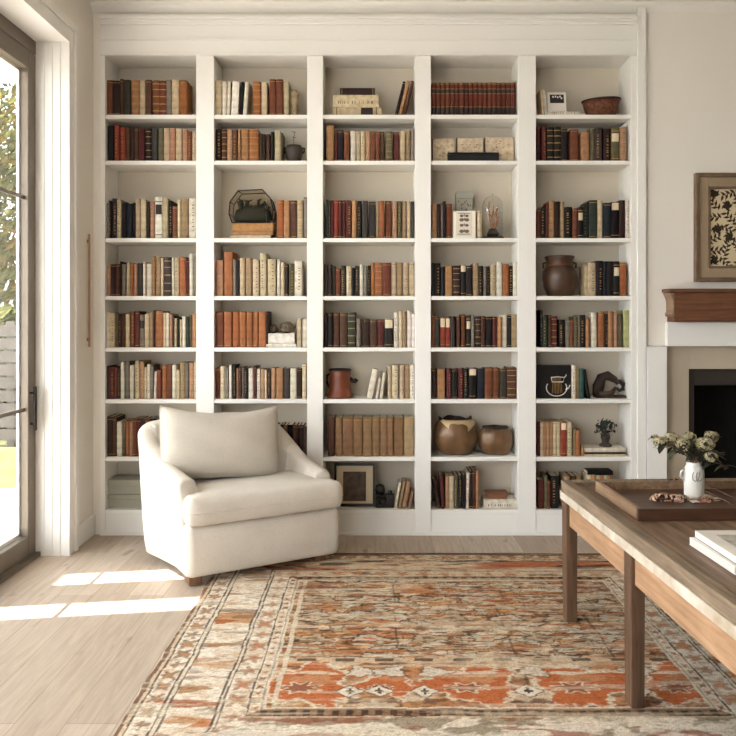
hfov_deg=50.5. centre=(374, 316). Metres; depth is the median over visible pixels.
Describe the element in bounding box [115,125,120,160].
book
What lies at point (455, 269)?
book
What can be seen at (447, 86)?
book
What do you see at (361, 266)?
paperback book
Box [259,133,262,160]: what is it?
book
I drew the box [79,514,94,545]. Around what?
baseboard
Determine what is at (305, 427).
book
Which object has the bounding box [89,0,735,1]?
ceiling
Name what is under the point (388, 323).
book
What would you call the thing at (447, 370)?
book
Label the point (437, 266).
book
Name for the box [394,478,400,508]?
paperback book
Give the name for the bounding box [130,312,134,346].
book
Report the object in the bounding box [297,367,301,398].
book
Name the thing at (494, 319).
book
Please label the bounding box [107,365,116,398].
book
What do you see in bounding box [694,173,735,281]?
framed art
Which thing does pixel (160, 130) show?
book
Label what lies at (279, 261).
paperback book
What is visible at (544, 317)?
book
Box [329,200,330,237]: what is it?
book
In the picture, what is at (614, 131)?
book
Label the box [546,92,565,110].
framed card
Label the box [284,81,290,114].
book
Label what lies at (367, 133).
paperback book
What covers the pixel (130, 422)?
paperback book
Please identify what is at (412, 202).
book
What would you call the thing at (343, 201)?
book
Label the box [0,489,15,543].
patio
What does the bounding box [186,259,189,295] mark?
book
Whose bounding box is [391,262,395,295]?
book
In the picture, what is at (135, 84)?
book
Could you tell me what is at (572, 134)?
book
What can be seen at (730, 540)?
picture
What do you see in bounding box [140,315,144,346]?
paperback book
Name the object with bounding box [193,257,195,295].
paperback book
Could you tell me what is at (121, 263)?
book
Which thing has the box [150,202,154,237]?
book
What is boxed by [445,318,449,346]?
book
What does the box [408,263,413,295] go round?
book
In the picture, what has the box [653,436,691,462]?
stem
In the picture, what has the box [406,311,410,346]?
paperback book
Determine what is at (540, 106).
book
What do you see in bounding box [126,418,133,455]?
book
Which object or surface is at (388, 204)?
book
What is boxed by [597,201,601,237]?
book
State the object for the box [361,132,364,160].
book
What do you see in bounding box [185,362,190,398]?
paperback book
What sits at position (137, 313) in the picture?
book
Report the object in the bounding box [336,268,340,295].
book
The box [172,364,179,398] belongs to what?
paperback book
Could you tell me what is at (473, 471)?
book
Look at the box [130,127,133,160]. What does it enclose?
book
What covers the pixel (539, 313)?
book
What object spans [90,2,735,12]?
trim
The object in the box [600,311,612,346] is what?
book
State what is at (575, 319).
book
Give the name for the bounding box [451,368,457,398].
book
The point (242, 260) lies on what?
book
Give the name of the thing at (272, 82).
book
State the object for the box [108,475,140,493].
storage box
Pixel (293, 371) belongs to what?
paperback book
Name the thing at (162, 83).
book
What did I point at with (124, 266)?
paperback book
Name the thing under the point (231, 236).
book
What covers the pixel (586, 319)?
book
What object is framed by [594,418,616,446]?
ornament
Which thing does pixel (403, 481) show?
book
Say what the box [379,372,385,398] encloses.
paperback book
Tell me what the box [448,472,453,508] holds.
book
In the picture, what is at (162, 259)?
book
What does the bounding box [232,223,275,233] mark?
book
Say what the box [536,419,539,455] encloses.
book
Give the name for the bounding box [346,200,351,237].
book
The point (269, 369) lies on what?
book
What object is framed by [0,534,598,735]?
floor
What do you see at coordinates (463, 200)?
box
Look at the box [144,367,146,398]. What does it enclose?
book
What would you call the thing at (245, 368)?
book
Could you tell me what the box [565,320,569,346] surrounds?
paperback book
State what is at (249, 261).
book
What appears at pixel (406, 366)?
book
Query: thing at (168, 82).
paperback book
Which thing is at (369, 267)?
book
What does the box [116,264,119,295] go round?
book
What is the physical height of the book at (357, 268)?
0.210 m
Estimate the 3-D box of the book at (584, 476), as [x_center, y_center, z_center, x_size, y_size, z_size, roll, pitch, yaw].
[1.482,1.209,5.469,0.026,0.234,0.157,0,0,0]
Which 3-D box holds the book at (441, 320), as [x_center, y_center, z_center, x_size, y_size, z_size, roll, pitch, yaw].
[0.468,0.107,5.472,0.037,0.205,0.153,0,0,0]
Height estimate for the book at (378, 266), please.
0.229 m
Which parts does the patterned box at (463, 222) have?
panel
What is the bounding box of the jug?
[326,368,357,398]
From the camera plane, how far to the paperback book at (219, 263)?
5.39 m
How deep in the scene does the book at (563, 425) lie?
5.39 m
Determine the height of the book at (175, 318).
0.201 m
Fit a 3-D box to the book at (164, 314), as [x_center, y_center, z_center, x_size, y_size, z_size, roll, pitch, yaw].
[-1.457,0.090,5.486,0.017,0.239,0.178,0,0,0]
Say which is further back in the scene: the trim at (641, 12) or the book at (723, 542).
the trim at (641, 12)
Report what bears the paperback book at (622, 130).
on the bookcase at (584, 57)
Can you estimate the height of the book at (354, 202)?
0.265 m
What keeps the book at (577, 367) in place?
on the bookcase at (584, 57)
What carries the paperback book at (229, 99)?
on the bookcase at (584, 57)
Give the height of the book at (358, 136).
0.208 m
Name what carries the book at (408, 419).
on the bookcase at (584, 57)
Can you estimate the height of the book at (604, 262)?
0.241 m
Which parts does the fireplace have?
iron frame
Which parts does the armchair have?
arm, backrest, seat, arm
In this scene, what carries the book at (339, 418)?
on the bookcase at (584, 57)
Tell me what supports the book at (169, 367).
on the bookcase at (584, 57)
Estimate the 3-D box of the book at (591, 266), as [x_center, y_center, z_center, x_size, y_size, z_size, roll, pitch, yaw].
[1.500,-0.260,5.466,0.054,0.231,0.155,0,0,0]
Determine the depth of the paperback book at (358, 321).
5.39 m
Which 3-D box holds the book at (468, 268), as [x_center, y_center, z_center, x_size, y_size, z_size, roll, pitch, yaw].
[0.651,-0.250,5.463,0.040,0.210,0.152,0,0,0]
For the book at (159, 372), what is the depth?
5.39 m
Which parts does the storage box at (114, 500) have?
lid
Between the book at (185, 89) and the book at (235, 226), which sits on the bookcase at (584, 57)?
the book at (185, 89)
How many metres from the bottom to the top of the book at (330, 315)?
0.239 m
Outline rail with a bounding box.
[87,234,89,346]
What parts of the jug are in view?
handle, spout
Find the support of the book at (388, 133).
on the bookcase at (584, 57)
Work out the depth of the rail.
5.26 m
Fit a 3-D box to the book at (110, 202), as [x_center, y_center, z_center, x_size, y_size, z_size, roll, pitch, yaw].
[-1.831,-0.673,5.484,0.020,0.260,0.185,0,0,0]
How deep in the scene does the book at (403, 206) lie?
5.40 m
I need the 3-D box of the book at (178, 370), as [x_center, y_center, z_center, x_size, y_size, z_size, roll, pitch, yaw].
[-1.361,0.465,5.460,0.023,0.202,0.146,0,0,0]
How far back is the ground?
8.09 m
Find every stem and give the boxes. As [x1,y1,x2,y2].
[648,434,690,462]
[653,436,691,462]
[664,432,694,462]
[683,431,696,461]
[691,457,735,471]
[693,431,719,452]
[694,449,724,464]
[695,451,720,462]
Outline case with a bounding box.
[447,152,498,160]
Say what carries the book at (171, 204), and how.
on the bookcase at (584, 57)
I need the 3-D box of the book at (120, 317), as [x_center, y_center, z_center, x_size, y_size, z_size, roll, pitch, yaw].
[-1.760,0.100,5.464,0.023,0.220,0.156,0,0,0]
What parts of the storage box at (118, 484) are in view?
lid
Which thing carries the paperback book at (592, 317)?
on the bookcase at (584, 57)
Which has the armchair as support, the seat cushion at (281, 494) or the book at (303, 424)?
the seat cushion at (281, 494)
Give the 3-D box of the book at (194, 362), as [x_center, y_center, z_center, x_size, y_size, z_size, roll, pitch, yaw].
[-1.243,0.439,5.481,0.014,0.254,0.182,0,0,0]
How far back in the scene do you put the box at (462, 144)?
5.46 m
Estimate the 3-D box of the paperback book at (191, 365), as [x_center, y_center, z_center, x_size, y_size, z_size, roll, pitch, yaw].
[-1.267,0.441,5.468,0.031,0.249,0.166,0,0,0]
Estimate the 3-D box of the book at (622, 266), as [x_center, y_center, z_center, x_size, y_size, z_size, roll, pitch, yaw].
[1.715,-0.260,5.465,0.044,0.231,0.156,0,0,0]
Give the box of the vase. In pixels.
[680,461,703,498]
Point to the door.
(21, 545)
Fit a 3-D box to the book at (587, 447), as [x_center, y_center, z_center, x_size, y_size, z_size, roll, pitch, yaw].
[1.591,0.921,5.475,0.282,0.030,0.160,0,0,0]
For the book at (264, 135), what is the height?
0.188 m
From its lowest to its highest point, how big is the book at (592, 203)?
0.265 m
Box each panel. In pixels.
[432,138,454,160]
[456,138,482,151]
[484,138,513,160]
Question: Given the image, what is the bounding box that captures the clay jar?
[542,255,576,295]
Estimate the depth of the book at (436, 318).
5.39 m
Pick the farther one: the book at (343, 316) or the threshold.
the book at (343, 316)
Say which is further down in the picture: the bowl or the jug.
the jug
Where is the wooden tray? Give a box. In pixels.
[596,480,735,520]
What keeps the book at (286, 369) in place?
on the bookcase at (584, 57)
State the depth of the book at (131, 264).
5.40 m
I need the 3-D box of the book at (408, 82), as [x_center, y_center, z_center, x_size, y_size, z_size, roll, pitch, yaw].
[0.203,-1.515,5.481,0.080,0.246,0.169,0,0,0]
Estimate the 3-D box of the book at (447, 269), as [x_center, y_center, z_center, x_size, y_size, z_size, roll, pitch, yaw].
[0.511,-0.250,5.467,0.048,0.211,0.144,0,0,0]
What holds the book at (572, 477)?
on the bookcase at (584, 57)
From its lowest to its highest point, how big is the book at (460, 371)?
0.205 m
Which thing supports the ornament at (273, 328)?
on the book at (273, 338)
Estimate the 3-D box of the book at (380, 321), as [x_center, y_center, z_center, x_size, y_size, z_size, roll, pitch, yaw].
[0.040,0.113,5.459,0.042,0.194,0.131,0,0,0]
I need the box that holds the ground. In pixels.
[0,440,15,488]
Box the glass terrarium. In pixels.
[228,189,275,222]
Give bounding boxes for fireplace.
[646,289,735,478]
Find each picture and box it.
[550,95,563,102]
[717,535,735,546]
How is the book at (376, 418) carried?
on the bookcase at (584, 57)
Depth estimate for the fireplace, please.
5.42 m
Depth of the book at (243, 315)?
5.40 m
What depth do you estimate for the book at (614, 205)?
5.40 m
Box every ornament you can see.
[269,324,278,332]
[280,322,294,332]
[375,484,393,507]
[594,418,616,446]
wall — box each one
[51,0,92,523]
[93,13,735,533]
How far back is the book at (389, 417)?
5.39 m
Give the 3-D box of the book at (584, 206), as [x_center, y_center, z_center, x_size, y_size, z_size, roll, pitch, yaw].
[1.455,-0.661,5.489,0.019,0.236,0.175,0,0,0]
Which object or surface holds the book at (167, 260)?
on the bookcase at (584, 57)
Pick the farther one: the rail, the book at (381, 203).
the book at (381, 203)
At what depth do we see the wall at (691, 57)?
5.38 m
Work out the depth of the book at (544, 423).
5.39 m
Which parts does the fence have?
post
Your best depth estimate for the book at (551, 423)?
5.40 m
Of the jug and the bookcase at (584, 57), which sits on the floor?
the bookcase at (584, 57)
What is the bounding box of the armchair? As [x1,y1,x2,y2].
[138,412,342,585]
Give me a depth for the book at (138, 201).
5.39 m
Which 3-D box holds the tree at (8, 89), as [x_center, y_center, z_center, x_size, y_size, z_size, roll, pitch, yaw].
[-9.478,-2.310,19.011,5.276,7.725,5.288,0,0,0]
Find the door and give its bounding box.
[0,29,36,574]
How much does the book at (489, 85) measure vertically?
0.232 m
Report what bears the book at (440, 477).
on the bookcase at (584, 57)
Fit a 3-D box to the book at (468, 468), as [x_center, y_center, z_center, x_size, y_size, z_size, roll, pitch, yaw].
[0.664,1.198,5.497,0.022,0.256,0.190,0,0,0]
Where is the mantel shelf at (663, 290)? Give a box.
[662,289,735,292]
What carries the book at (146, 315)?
on the bookcase at (584, 57)
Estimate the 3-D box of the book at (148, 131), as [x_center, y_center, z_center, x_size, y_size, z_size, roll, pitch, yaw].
[-1.567,-1.190,5.461,0.040,0.227,0.154,0,0,0]
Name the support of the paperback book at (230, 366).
on the bookcase at (584, 57)
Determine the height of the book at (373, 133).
0.207 m
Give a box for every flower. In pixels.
[650,492,674,501]
[668,494,688,502]
[674,438,697,462]
[690,436,715,462]
[697,496,714,502]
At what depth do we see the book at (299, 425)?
5.41 m
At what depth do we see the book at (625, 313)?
5.39 m
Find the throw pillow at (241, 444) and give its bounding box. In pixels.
[159,405,278,477]
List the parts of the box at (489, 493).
lid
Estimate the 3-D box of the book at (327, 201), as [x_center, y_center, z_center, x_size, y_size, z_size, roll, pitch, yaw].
[-0.330,-0.677,5.483,0.016,0.267,0.186,0,0,0]
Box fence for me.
[0,321,15,446]
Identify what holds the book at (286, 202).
on the bookcase at (584, 57)
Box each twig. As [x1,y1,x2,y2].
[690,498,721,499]
[704,490,731,503]
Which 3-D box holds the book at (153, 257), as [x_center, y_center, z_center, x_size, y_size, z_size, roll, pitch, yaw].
[-1.529,-0.283,5.486,0.018,0.276,0.200,0,0,0]
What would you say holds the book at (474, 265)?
on the bookcase at (584, 57)
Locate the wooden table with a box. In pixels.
[560,478,735,707]
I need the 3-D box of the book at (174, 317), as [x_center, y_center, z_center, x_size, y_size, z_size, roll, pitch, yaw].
[-1.396,0.101,5.472,0.011,0.218,0.151,0,0,0]
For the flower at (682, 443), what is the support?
in the vase
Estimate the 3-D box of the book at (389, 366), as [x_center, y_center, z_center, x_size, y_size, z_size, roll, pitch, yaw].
[0.102,0.452,5.475,0.024,0.227,0.150,0,0,0]
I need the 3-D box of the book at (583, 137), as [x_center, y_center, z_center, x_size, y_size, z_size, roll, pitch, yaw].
[1.453,-1.177,5.460,0.054,0.201,0.147,0,0,0]
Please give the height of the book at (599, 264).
0.244 m
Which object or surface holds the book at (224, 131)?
on the bookcase at (584, 57)
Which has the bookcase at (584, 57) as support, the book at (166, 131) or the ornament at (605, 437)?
the book at (166, 131)
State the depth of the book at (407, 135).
5.40 m
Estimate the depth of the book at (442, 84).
5.40 m
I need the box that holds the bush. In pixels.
[0,304,15,428]
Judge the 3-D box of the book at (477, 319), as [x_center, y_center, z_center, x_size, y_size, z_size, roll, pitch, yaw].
[0.713,0.103,5.472,0.041,0.214,0.148,0,0,0]
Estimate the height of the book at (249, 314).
0.246 m
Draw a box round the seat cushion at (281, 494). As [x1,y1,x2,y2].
[182,470,342,526]
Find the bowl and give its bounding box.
[581,96,620,114]
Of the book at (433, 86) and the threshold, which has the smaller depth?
the threshold
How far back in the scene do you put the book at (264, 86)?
5.40 m
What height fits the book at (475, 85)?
0.230 m
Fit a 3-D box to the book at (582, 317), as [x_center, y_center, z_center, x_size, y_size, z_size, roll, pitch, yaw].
[1.440,0.098,5.478,0.037,0.224,0.162,0,0,0]
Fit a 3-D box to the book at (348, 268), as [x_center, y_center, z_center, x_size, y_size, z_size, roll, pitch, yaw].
[-0.180,-0.248,5.460,0.035,0.206,0.146,0,0,0]
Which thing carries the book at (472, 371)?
on the bookcase at (584, 57)
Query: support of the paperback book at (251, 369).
on the bookcase at (584, 57)
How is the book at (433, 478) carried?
on the bookcase at (584, 57)
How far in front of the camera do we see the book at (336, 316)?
5.41 m
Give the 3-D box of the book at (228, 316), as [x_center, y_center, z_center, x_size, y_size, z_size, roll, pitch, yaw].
[-1.018,0.087,5.479,0.054,0.246,0.172,0,0,0]
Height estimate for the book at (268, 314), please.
0.248 m
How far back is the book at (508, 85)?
5.40 m
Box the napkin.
[685,494,719,502]
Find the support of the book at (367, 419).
on the bookcase at (584, 57)
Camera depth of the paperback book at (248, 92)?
5.40 m
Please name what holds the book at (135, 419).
on the bookcase at (584, 57)
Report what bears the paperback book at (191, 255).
on the bookcase at (584, 57)
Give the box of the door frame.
[0,13,35,54]
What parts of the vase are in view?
handle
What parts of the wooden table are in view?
leg, leg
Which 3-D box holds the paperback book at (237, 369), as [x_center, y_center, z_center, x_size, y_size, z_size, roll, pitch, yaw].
[-0.953,0.460,5.472,0.016,0.212,0.143,0,0,0]
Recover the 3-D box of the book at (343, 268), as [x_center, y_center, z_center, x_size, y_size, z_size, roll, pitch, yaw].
[-0.218,-0.250,5.463,0.033,0.210,0.153,0,0,0]
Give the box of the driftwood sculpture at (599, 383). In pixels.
[592,371,625,397]
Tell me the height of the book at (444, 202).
0.258 m
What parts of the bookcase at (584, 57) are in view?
shelf, shelf, plinth panel, shelf, shelf, shelf, shelf, shelf, shelf, shelf, shelf, shelf, shelf, shelf, shelf, moulding, panel, cornice, shelf, shelf, shelf, shelf, shelf, shelf, shelf, shelf, plinth panel, shelf, shelf, shelf, shelf, shelf, shelf, shelf, shelf, plinth panel, shelf, plinth panel, shelf, shelf, shelf, shelf, shelf, shelf, shelf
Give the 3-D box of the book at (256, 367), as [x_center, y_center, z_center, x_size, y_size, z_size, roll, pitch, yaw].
[-0.830,0.453,5.478,0.020,0.226,0.165,0,0,0]
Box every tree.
[0,83,15,306]
[0,84,15,305]
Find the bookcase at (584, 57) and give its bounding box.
[99,15,637,535]
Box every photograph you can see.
[334,463,374,505]
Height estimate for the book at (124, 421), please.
0.245 m
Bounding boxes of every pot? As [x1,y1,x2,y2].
[283,144,304,160]
[434,415,477,454]
[478,425,512,454]
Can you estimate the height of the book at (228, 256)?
0.307 m
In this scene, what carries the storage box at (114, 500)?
on the bookcase at (584, 57)
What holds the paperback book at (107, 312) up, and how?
on the bookcase at (584, 57)
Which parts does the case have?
lid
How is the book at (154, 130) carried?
on the bookcase at (584, 57)
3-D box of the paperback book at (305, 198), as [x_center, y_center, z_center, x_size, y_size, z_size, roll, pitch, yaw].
[-0.481,-0.686,5.490,0.022,0.285,0.200,0,0,0]
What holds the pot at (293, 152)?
on the bookcase at (584, 57)
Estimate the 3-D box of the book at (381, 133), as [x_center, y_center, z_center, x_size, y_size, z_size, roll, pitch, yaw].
[0.050,-1.179,5.467,0.029,0.205,0.142,0,0,0]
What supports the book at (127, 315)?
on the bookcase at (584, 57)
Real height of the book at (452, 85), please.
0.226 m
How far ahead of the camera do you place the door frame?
4.65 m
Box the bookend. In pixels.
[290,89,298,114]
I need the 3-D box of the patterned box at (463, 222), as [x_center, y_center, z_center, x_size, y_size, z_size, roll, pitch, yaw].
[0.619,-0.638,5.434,0.155,0.190,0.092,0,0,0]
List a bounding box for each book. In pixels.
[107,80,113,114]
[107,203,108,237]
[107,265,110,295]
[107,312,117,346]
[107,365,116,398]
[107,414,121,455]
[108,125,114,160]
[109,201,111,237]
[109,264,115,295]
[109,313,121,346]
[109,366,119,398]
[112,81,120,114]
[112,198,117,237]
[113,414,124,455]
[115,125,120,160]
[115,314,121,346]
[115,366,120,398]
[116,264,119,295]
[117,199,127,237]
[117,419,125,455]
[118,367,120,398]
[119,316,121,346]
[120,79,123,114]
[120,127,125,160]
[120,262,126,295]
[121,360,128,398]
[122,202,128,237]
[122,264,126,295]
[122,313,129,346]
[122,418,131,455]
[124,80,130,114]
[126,127,129,160]
[126,314,129,346]
[126,360,136,398]
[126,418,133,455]
[127,204,132,237]
[127,262,135,295]
[129,420,132,455]
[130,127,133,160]
[130,263,134,295]
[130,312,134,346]
[130,364,134,398]
[131,80,139,114]
[133,203,135,237]
[133,416,141,455]
[134,128,138,160]
[134,264,137,295]
[135,311,145,346]
[135,360,143,398]
[136,199,140,237]
[137,416,147,455]
[138,263,142,295]
[139,128,144,160]
[140,80,145,114]
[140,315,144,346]
[140,360,150,398]
[141,199,149,237]
[141,416,151,426]
[143,262,151,295]
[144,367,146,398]
[145,128,151,160]
[145,314,148,346]
[146,80,152,114]
[146,202,149,237]
[147,264,151,295]
[147,363,155,398]
[149,312,152,346]
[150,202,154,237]
[150,364,159,398]
[152,128,157,160]
[152,256,155,295]
[153,80,159,114]
[153,310,158,346]
[154,371,156,398]
[155,197,162,237]
[155,311,169,346]
[156,257,163,295]
[157,369,161,398]
[158,128,163,160]
[160,81,165,114]
[161,258,163,295]
[162,364,169,398]
[163,198,171,237]
[163,313,165,346]
[164,129,169,160]
[164,257,171,295]
[166,80,171,114]
[166,313,174,346]
[167,364,174,398]
[168,201,177,237]
[170,128,175,160]
[170,314,177,346]
[172,79,179,114]
[172,258,174,295]
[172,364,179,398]
[173,206,177,237]
[173,316,179,346]
[175,258,179,295]
[175,318,176,346]
[176,129,182,160]
[176,369,179,398]
[177,317,181,346]
[178,200,180,237]
[179,80,192,114]
[180,257,189,295]
[180,320,181,346]
[180,361,190,398]
[181,198,188,237]
[182,316,188,346]
[183,130,187,160]
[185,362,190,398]
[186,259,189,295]
[186,317,188,346]
[188,131,191,160]
[189,198,195,237]
[189,315,191,346]
[189,362,193,398]
[190,254,195,295]
[192,132,195,160]
[192,313,195,346]
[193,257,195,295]
[194,362,195,398]
[216,80,221,114]
[216,129,221,160]
[216,260,223,295]
[216,312,223,346]
[216,367,220,398]
[221,365,228,398]
[222,81,227,114]
[222,129,226,160]
[224,252,237,295]
[224,312,232,346]
[225,366,228,398]
[227,81,232,114]
[227,129,232,160]
[229,364,232,398]
[230,235,273,237]
[231,81,240,114]
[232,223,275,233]
[232,231,274,236]
[232,363,239,398]
[233,130,237,160]
[233,259,235,295]
[233,312,239,346]
[236,260,239,295]
[236,367,238,398]
[238,130,240,160]
[239,82,244,114]
[239,366,242,398]
[240,258,245,295]
[240,312,246,346]
[241,129,248,160]
[242,366,246,398]
[243,82,252,114]
[244,366,250,398]
[246,258,252,295]
[247,312,252,346]
[248,367,253,398]
[249,129,260,160]
[253,81,260,114]
[253,259,259,295]
[253,312,258,346]
[254,365,259,398]
[257,368,261,398]
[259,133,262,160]
[259,312,265,346]
[260,253,269,295]
[261,82,268,114]
[261,368,266,398]
[263,134,265,160]
[265,369,266,398]
[266,134,270,160]
[266,311,270,343]
[266,343,296,346]
[267,368,270,398]
[268,259,276,295]
[268,333,296,343]
[269,79,275,114]
[271,132,274,160]
[271,367,277,398]
[275,131,281,160]
[276,79,283,114]
[276,367,284,398]
[277,200,283,237]
[277,259,282,295]
[281,133,284,160]
[281,262,286,295]
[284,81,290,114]
[284,200,289,237]
[284,367,291,398]
[285,264,288,295]
[287,422,294,439]
[289,264,294,295]
[290,200,296,237]
[290,367,297,398]
[294,422,298,443]
[295,261,303,295]
[297,200,303,237]
[297,319,301,346]
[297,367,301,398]
[297,422,301,448]
[301,422,305,451]
[302,319,306,346]
[302,363,306,398]
[304,197,306,237]
[304,424,306,454]
[325,264,327,295]
[326,200,328,237]
[326,313,327,346]
[327,125,334,160]
[328,265,331,295]
[328,313,332,346]
[328,414,335,455]
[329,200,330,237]
[331,200,333,237]
[332,107,381,114]
[332,266,335,295]
[333,95,378,106]
[333,313,339,346]
[334,200,338,237]
[335,130,337,160]
[335,415,342,455]
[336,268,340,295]
[338,130,343,160]
[339,200,341,237]
[340,88,374,94]
[340,313,347,346]
[341,266,345,295]
[342,200,345,237]
[343,414,353,455]
[344,132,349,160]
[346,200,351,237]
[346,266,351,295]
[348,312,355,346]
[351,131,355,160]
[352,200,356,237]
[352,268,354,295]
[354,414,362,455]
[355,266,359,295]
[356,132,360,160]
[356,319,360,346]
[357,201,361,237]
[360,265,362,295]
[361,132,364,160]
[362,201,367,237]
[363,319,369,346]
[363,415,371,455]
[364,266,366,295]
[366,132,369,160]
[367,368,377,398]
[368,266,370,295]
[369,202,375,237]
[370,320,376,346]
[371,131,375,160]
[371,263,374,295]
[373,414,379,456]
[375,263,381,295]
[375,377,380,398]
[376,132,379,160]
[376,201,378,237]
[378,319,383,346]
[379,201,383,237]
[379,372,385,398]
[380,132,383,160]
[380,414,386,455]
[383,263,390,295]
[384,319,392,346]
[385,201,391,237]
[386,131,391,160]
[387,415,392,455]
[388,365,390,398]
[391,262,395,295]
[392,201,396,237]
[392,364,397,398]
[393,132,398,160]
[393,414,403,455]
[394,313,397,346]
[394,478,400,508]
[395,81,404,114]
[396,263,401,295]
[397,201,400,237]
[398,311,401,346]
[398,477,405,507]
[399,80,409,114]
[399,364,403,398]
[400,131,404,160]
[401,201,405,237]
[402,263,407,295]
[402,311,405,346]
[402,477,409,508]
[403,81,413,114]
[403,414,413,455]
[404,364,409,398]
[405,131,409,160]
[406,201,409,237]
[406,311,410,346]
[407,488,413,508]
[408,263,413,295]
[409,364,413,398]
[410,129,413,160]
[410,201,413,237]
[411,314,413,346]
[431,82,435,114]
[431,204,436,237]
[431,263,433,295]
[431,314,434,346]
[431,368,435,398]
[431,477,440,508]
[434,263,440,295]
[435,317,438,346]
[436,83,440,114]
[436,368,444,398]
[437,204,439,237]
[438,472,444,508]
[439,318,444,346]
[440,203,442,237]
[441,83,444,114]
[441,267,443,295]
[443,201,445,237]
[443,472,448,508]
[444,266,451,295]
[445,82,449,114]
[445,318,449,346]
[445,368,450,398]
[446,204,451,237]
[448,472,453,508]
[449,316,454,346]
[450,83,454,114]
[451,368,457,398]
[452,266,459,295]
[452,471,457,508]
[455,83,458,114]
[455,317,459,346]
[456,471,461,507]
[457,368,462,398]
[459,82,463,114]
[459,265,465,295]
[459,314,464,346]
[460,470,464,508]
[462,367,468,398]
[464,83,468,114]
[464,468,469,508]
[465,316,470,346]
[466,266,471,295]
[466,466,471,507]
[468,367,475,398]
[469,83,472,114]
[469,315,473,346]
[470,263,477,295]
[470,466,474,508]
[472,466,478,508]
[473,82,477,114]
[474,316,480,346]
[476,211,480,237]
[476,367,483,398]
[478,83,482,114]
[478,266,482,295]
[481,316,484,346]
[481,495,516,507]
[482,367,492,398]
[483,83,486,114]
[483,266,485,295]
[485,317,491,346]
[486,266,489,295]
[487,82,491,114]
[489,265,495,295]
[492,83,496,114]
[492,317,496,346]
[492,367,498,398]
[493,262,501,295]
[497,83,500,114]
[497,317,501,346]
[499,315,506,346]
[499,368,506,398]
[501,82,505,114]
[502,264,508,295]
[504,366,515,398]
[506,83,510,114]
[507,314,516,346]
[507,316,510,346]
[509,262,516,295]
[509,266,512,295]
[511,83,514,114]
[516,368,516,398]
[536,90,543,114]
[536,126,539,160]
[536,209,539,237]
[536,310,542,346]
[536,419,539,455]
[536,477,543,508]
[537,419,542,455]
[539,207,544,237]
[540,126,545,160]
[540,471,546,508]
[541,419,549,455]
[541,420,545,455]
[543,90,546,114]
[543,201,553,237]
[543,204,548,237]
[543,316,546,346]
[544,315,550,346]
[545,419,552,455]
[546,111,580,114]
[546,127,553,160]
[546,472,558,507]
[547,478,549,508]
[548,419,555,455]
[551,316,556,346]
[551,418,559,455]
[554,127,560,160]
[554,201,559,237]
[557,320,564,346]
[559,419,566,456]
[559,472,569,504]
[560,202,563,237]
[561,129,566,160]
[562,419,571,455]
[564,207,571,237]
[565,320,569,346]
[565,471,575,479]
[567,129,577,160]
[567,364,575,398]
[569,317,577,346]
[570,320,572,346]
[572,208,577,237]
[572,315,579,346]
[572,428,575,455]
[572,472,580,479]
[574,428,579,455]
[575,365,578,398]
[578,132,588,160]
[578,207,582,237]
[579,266,587,295]
[579,367,583,398]
[580,202,588,237]
[580,204,585,237]
[580,315,584,346]
[580,444,583,455]
[581,444,624,451]
[581,471,590,479]
[582,263,595,295]
[583,369,589,398]
[584,313,596,346]
[584,452,625,453]
[584,454,625,455]
[584,468,612,474]
[585,318,588,346]
[587,129,593,160]
[587,200,596,237]
[590,261,602,295]
[594,127,601,160]
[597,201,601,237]
[597,313,603,346]
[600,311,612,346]
[602,128,609,160]
[602,203,610,237]
[603,261,605,295]
[604,314,607,346]
[606,261,612,295]
[610,127,618,160]
[610,202,618,237]
[613,261,618,295]
[613,312,616,346]
[616,310,628,346]
[617,200,624,237]
[617,314,621,346]
[619,127,625,160]
[619,263,625,295]
[625,200,628,237]
[689,537,735,574]
[695,530,735,563]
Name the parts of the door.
handle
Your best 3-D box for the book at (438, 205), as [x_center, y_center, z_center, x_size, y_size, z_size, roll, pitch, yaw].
[0.441,-0.662,5.471,0.022,0.238,0.160,0,0,0]
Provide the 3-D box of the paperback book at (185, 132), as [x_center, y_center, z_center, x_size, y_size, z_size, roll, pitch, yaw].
[-1.316,-1.187,5.483,0.035,0.222,0.164,0,0,0]
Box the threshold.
[0,551,40,584]
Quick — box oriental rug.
[114,552,735,735]
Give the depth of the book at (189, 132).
5.40 m
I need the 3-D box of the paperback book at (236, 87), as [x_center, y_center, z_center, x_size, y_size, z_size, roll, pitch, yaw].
[-0.965,-1.510,5.468,0.062,0.235,0.165,0,0,0]
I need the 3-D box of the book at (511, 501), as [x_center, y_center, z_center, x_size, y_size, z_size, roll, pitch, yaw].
[0.868,1.295,5.475,0.228,0.062,0.160,0,0,0]
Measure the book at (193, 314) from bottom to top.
0.237 m
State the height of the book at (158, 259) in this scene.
0.273 m
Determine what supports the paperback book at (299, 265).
on the bookcase at (584, 57)
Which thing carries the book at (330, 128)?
on the bookcase at (584, 57)
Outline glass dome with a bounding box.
[481,195,503,237]
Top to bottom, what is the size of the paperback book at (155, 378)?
0.188 m
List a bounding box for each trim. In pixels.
[0,0,69,555]
[26,0,78,554]
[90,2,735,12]
[636,8,645,478]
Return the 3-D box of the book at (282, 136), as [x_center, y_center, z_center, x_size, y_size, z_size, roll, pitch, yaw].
[-0.646,-1.177,5.473,0.010,0.202,0.140,0,0,0]
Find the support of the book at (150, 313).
on the bookcase at (584, 57)
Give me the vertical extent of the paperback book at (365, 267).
0.210 m
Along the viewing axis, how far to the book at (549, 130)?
5.41 m
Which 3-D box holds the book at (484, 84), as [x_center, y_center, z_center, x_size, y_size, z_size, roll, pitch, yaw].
[0.763,-1.507,5.484,0.030,0.230,0.170,0,0,0]
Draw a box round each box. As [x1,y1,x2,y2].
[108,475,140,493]
[108,494,141,507]
[452,211,475,237]
[455,192,472,210]
[484,489,507,498]
[536,365,570,397]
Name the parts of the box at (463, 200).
lid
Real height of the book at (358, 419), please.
0.267 m
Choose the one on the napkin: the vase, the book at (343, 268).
the vase

